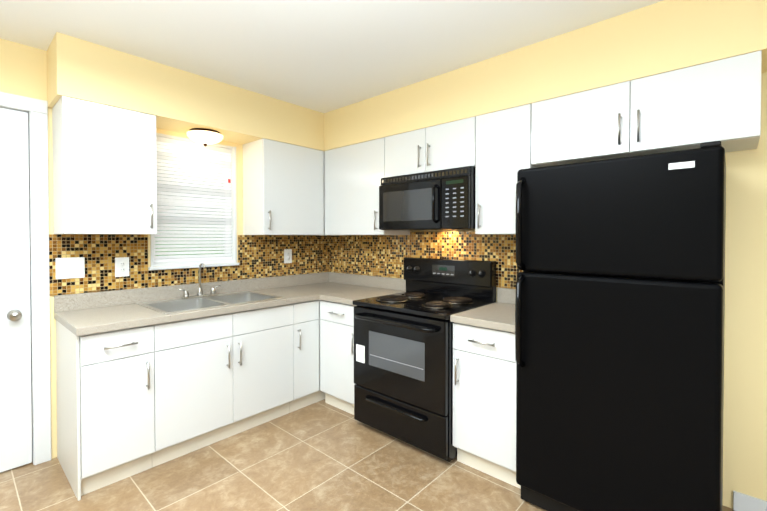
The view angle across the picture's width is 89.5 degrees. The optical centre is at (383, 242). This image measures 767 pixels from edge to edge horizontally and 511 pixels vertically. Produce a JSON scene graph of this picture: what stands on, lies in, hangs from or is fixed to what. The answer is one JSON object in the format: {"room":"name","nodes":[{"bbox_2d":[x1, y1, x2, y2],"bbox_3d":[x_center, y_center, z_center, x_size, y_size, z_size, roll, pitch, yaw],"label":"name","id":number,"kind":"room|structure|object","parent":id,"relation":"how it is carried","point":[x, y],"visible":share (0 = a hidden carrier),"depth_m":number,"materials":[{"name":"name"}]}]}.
{"room":"kitchen","nodes":[
{"label":"kitchen","id":0,"kind":"room"},
{"bbox_2d":[0,0,663,112],"bbox_3d":[-0.161,-1.176,0.507,5.440,0.100,4.840,1,1,42],"label":"ceiling","id":1,"kind":"structure","parent":0,"point":[323,56],"depth_m":2.13,"materials":[{"name":"white paint"}]},
{"bbox_2d":[0,399,733,510],"bbox_3d":[-0.161,1.394,0.540,5.440,0.100,4.840,1,1,42],"label":"floor","id":2,"kind":"structure","parent":0,"point":[321,455],"depth_m":2.15,"materials":[{"name":"tile"}]},
{"bbox_2d":[55,319,161,500],"bbox_3d":[-1.653,0.896,2.305,0.607,0.853,0.370,1,1,42],"label":"base cabinet","id":3,"kind":"object","parent":2,"relation":"on","point":[148,378],"depth_m":2.11,"materials":[{"name":"white wood"}]},
{"bbox_2d":[54,283,370,338],"bbox_3d":[-1.049,0.439,2.954,0.632,0.040,2.168,1,1,42],"label":"countertop","id":4,"kind":"structure","parent":3,"relation":"on","point":[91,320],"depth_m":2.31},
{"bbox_2d":[178,263,221,298],"bbox_3d":[-1.363,0.285,2.899,0.117,0.260,0.313,1,1,42],"label":"faucet","id":5,"kind":"object","parent":4,"relation":"on","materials":[{"name":"silver metal"}]},
{"bbox_2d":[138,291,285,342],"bbox_3d":[-1.218,0.501,2.772,0.540,0.170,0.820,1,1,42],"label":"sink","id":6,"kind":"object","parent":4,"relation":"in","point":[231,310],"depth_m":2.63,"materials":[{"name":"silver metal"}]},
{"bbox_2d":[246,299,321,414],"bbox_3d":[-0.831,0.884,3.222,0.607,0.853,0.263,1,1,42],"label":"base cabinet","id":7,"kind":"object","parent":2,"relation":"on","point":[283,359],"depth_m":2.90,"materials":[{"name":"white wood"}]},
{"bbox_2d":[319,272,405,414],"bbox_3d":[-0.374,0.811,3.377,1.039,0.995,0.642,1,1,42],"label":"base cabinet","id":8,"kind":"object","parent":2,"relation":"on","point":[337,384],"visible":0.56,"depth_m":3.02,"materials":[{"name":"white wood"}]},
{"bbox_2d":[319,272,405,305],"bbox_3d":[-0.371,0.383,3.376,1.039,0.140,0.632,1,1,42],"label":"countertop","id":9,"kind":"structure","parent":8,"relation":"on","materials":[{"name":"laminate"}]},
{"bbox_2d":[353,257,495,461],"bbox_3d":[0.267,0.724,2.725,0.782,1.186,0.722,1,1,42],"label":"stove","id":10,"kind":"object","parent":2,"relation":"on","point":[403,366],"visible":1,"depth_m":2.53,"materials":[{"name":"black metal"}]},
{"bbox_2d":[450,288,520,488],"bbox_3d":[0.750,0.824,2.370,0.407,0.995,0.642,1,1,42],"label":"base cabinet","id":11,"kind":"object","parent":2,"relation":"on","point":[484,401],"visible":0.62,"depth_m":2.17,"materials":[{"name":"white wood"}]},
{"bbox_2d":[450,288,515,332],"bbox_3d":[0.753,0.396,2.369,0.407,0.140,0.632,1,1,42],"label":"countertop","id":12,"kind":"structure","parent":11,"relation":"on","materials":[{"name":"laminate"}]},
{"bbox_2d":[515,141,725,510],"bbox_3d":[1.154,0.473,1.905,0.780,1.708,0.734,1,1,42],"label":"fridge","id":13,"kind":"object","parent":2,"relation":"on","point":[619,317],"visible":1,"depth_m":1.63,"materials":[{"name":"black metal"}]},
{"bbox_2d":[0,0,766,508],"bbox_3d":[-0.161,0.109,0.524,5.440,2.470,4.840,1,1,42],"label":"wall","id":14,"kind":"structure","parent":0,"point":[664,36],"depth_m":2.16,"materials":[{"name":"yellow paint"}]},
{"bbox_2d":[0,108,31,472],"bbox_3d":[-2.351,0.278,1.985,0.114,2.079,0.804,1,1,42],"label":"back door","id":15,"kind":"structure","parent":14,"relation":"in","point":[15,392],"depth_m":2.25,"materials":[{"name":"white wood"}]},
{"bbox_2d":[0,92,50,464],"bbox_3d":[-2.386,0.241,2.016,0.136,2.168,0.970,1,1,42],"label":"door frame","id":16,"kind":"structure","parent":14,"relation":"attached to","point":[36,109],"depth_m":2.30,"materials":[{"name":"white wood"}]},
{"bbox_2d":[52,96,156,234],"bbox_3d":[-1.716,-0.429,2.401,0.362,0.760,0.467,1,1,42],"label":"upper cabinet","id":17,"kind":"object","parent":14,"relation":"attached to","point":[104,169],"visible":1,"depth_m":2.28,"materials":[{"name":"white wood"}]},
{"bbox_2d":[49,234,328,295],"bbox_3d":[-1.292,0.129,3.150,0.006,0.371,2.181,1,1,42],"label":"backsplash","id":18,"kind":"structure","parent":14,"relation":"attached to","point":[260,256],"depth_m":2.76,"materials":[{"name":"tile"}]},
{"bbox_2d":[56,257,84,278],"bbox_3d":[-1.944,0.161,2.405,0.014,0.130,0.142,1,1,42],"label":"switch plate","id":19,"kind":"object","parent":18,"relation":"attached to","point":[71,267],"visible":1,"depth_m":2.41,"materials":[{"name":"white plastic"}]},
{"bbox_2d":[115,257,128,276],"bbox_3d":[-1.763,0.168,2.612,0.008,0.130,0.082,1,1,42],"label":"electrical outlet","id":20,"kind":"object","parent":18,"relation":"attached to","point":[121,266],"visible":1,"depth_m":2.61,"materials":[{"name":"white plastic"}]},
{"bbox_2d":[284,249,291,262],"bbox_3d":[-0.886,0.131,3.591,0.008,0.130,0.082,1,1,42],"label":"electrical outlet","id":21,"kind":"object","parent":18,"relation":"attached to","point":[287,255],"visible":1,"depth_m":3.59,"materials":[{"name":"white plastic"}]},
{"bbox_2d":[54,272,329,310],"bbox_3d":[-1.278,0.366,3.158,0.018,0.100,2.168,1,1,42],"label":"backsplash","id":22,"kind":"structure","parent":14,"relation":"attached to","point":[105,298],"depth_m":2.77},
{"bbox_2d":[148,133,238,269],"bbox_3d":[-1.476,-0.296,3.014,0.149,0.982,0.670,1,1,42],"label":"window","id":23,"kind":"structure","parent":14,"relation":"in","point":[164,266],"depth_m":3.14,"materials":[{"name":"white"}]},
{"bbox_2d":[154,136,231,263],"bbox_3d":[-1.466,-0.307,3.005,0.038,0.918,0.592,1,1,42],"label":"window blinds","id":24,"kind":"object","parent":23,"relation":"attached to","point":[224,227],"visible":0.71,"depth_m":2.99,"materials":[{"name":"white plastic"}]},
{"bbox_2d":[187,128,223,146],"bbox_3d":[-1.320,-0.761,2.868,0.250,0.108,0.250,1,1,42],"label":"soffit light","id":25,"kind":"object","parent":14,"relation":"attached to","point":[204,136],"visible":1,"depth_m":2.79,"materials":[{"name":"white glass"}]},
{"bbox_2d":[243,138,324,234],"bbox_3d":[-0.740,-0.443,3.491,0.362,0.760,0.933,1,1,42],"label":"upper cabinet","id":26,"kind":"object","parent":14,"relation":"attached to","point":[283,188],"visible":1,"depth_m":3.21,"materials":[{"name":"white wood"}]},
{"bbox_2d":[325,138,409,234],"bbox_3d":[-0.167,-0.442,3.364,0.722,0.760,0.362,1,1,42],"label":"upper cabinet","id":27,"kind":"object","parent":14,"relation":"attached to","point":[354,174],"visible":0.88,"depth_m":3.23,"materials":[{"name":"white wood"}]},
{"bbox_2d":[329,231,522,288],"bbox_3d":[0.275,0.112,3.215,2.253,0.403,0.006,1,1,42],"label":"backsplash","id":28,"kind":"structure","parent":14,"relation":"attached to","point":[378,255],"depth_m":3.22,"materials":[{"name":"tile"}]},
{"bbox_2d":[385,117,475,176],"bbox_3d":[0.395,-0.656,2.857,0.777,0.318,0.362,1,1,42],"label":"upper cabinet","id":29,"kind":"object","parent":14,"relation":"attached to","point":[449,145],"visible":0.77,"depth_m":2.70,"materials":[{"name":"white wood"}]},
{"bbox_2d":[379,166,475,230],"bbox_3d":[0.367,-0.291,2.831,0.774,0.402,0.444,1,1,42],"label":"microwave","id":30,"kind":"object","parent":29,"relation":"attached to","point":[443,199],"visible":0.96,"depth_m":2.65,"materials":[{"name":"black"}]},
{"bbox_2d":[475,104,536,234],"bbox_3d":[0.820,-0.430,2.479,0.354,0.760,0.362,1,1,42],"label":"upper cabinet","id":31,"kind":"object","parent":14,"relation":"attached to","point":[503,147],"visible":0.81,"depth_m":2.38,"materials":[{"name":"white wood"}]},
{"bbox_2d":[531,50,761,166],"bbox_3d":[1.311,-0.627,2.037,0.956,0.356,0.362,1,1,42],"label":"upper cabinet","id":32,"kind":"object","parent":14,"relation":"attached to","point":[692,107],"visible":1,"depth_m":1.85,"materials":[{"name":"white wood"}]},
{"bbox_2d":[733,491,766,510],"bbox_3d":[2.520,1.288,1.214,2.110,0.095,0.013,1,1,42],"label":"baseboard","id":33,"kind":"structure","parent":14,"relation":"attached to","point":[743,502],"depth_m":1.87,"materials":[{"name":"white wood"}]},
{"label":"outside","id":34,"kind":"structure","parent":0,"visible":0},
{"bbox_2d":[155,144,223,255],"bbox_3d":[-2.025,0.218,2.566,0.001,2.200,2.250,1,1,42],"label":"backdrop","id":35,"kind":"structure","parent":34,"point":[189,210],"depth_m":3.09,"materials":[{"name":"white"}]}
]}

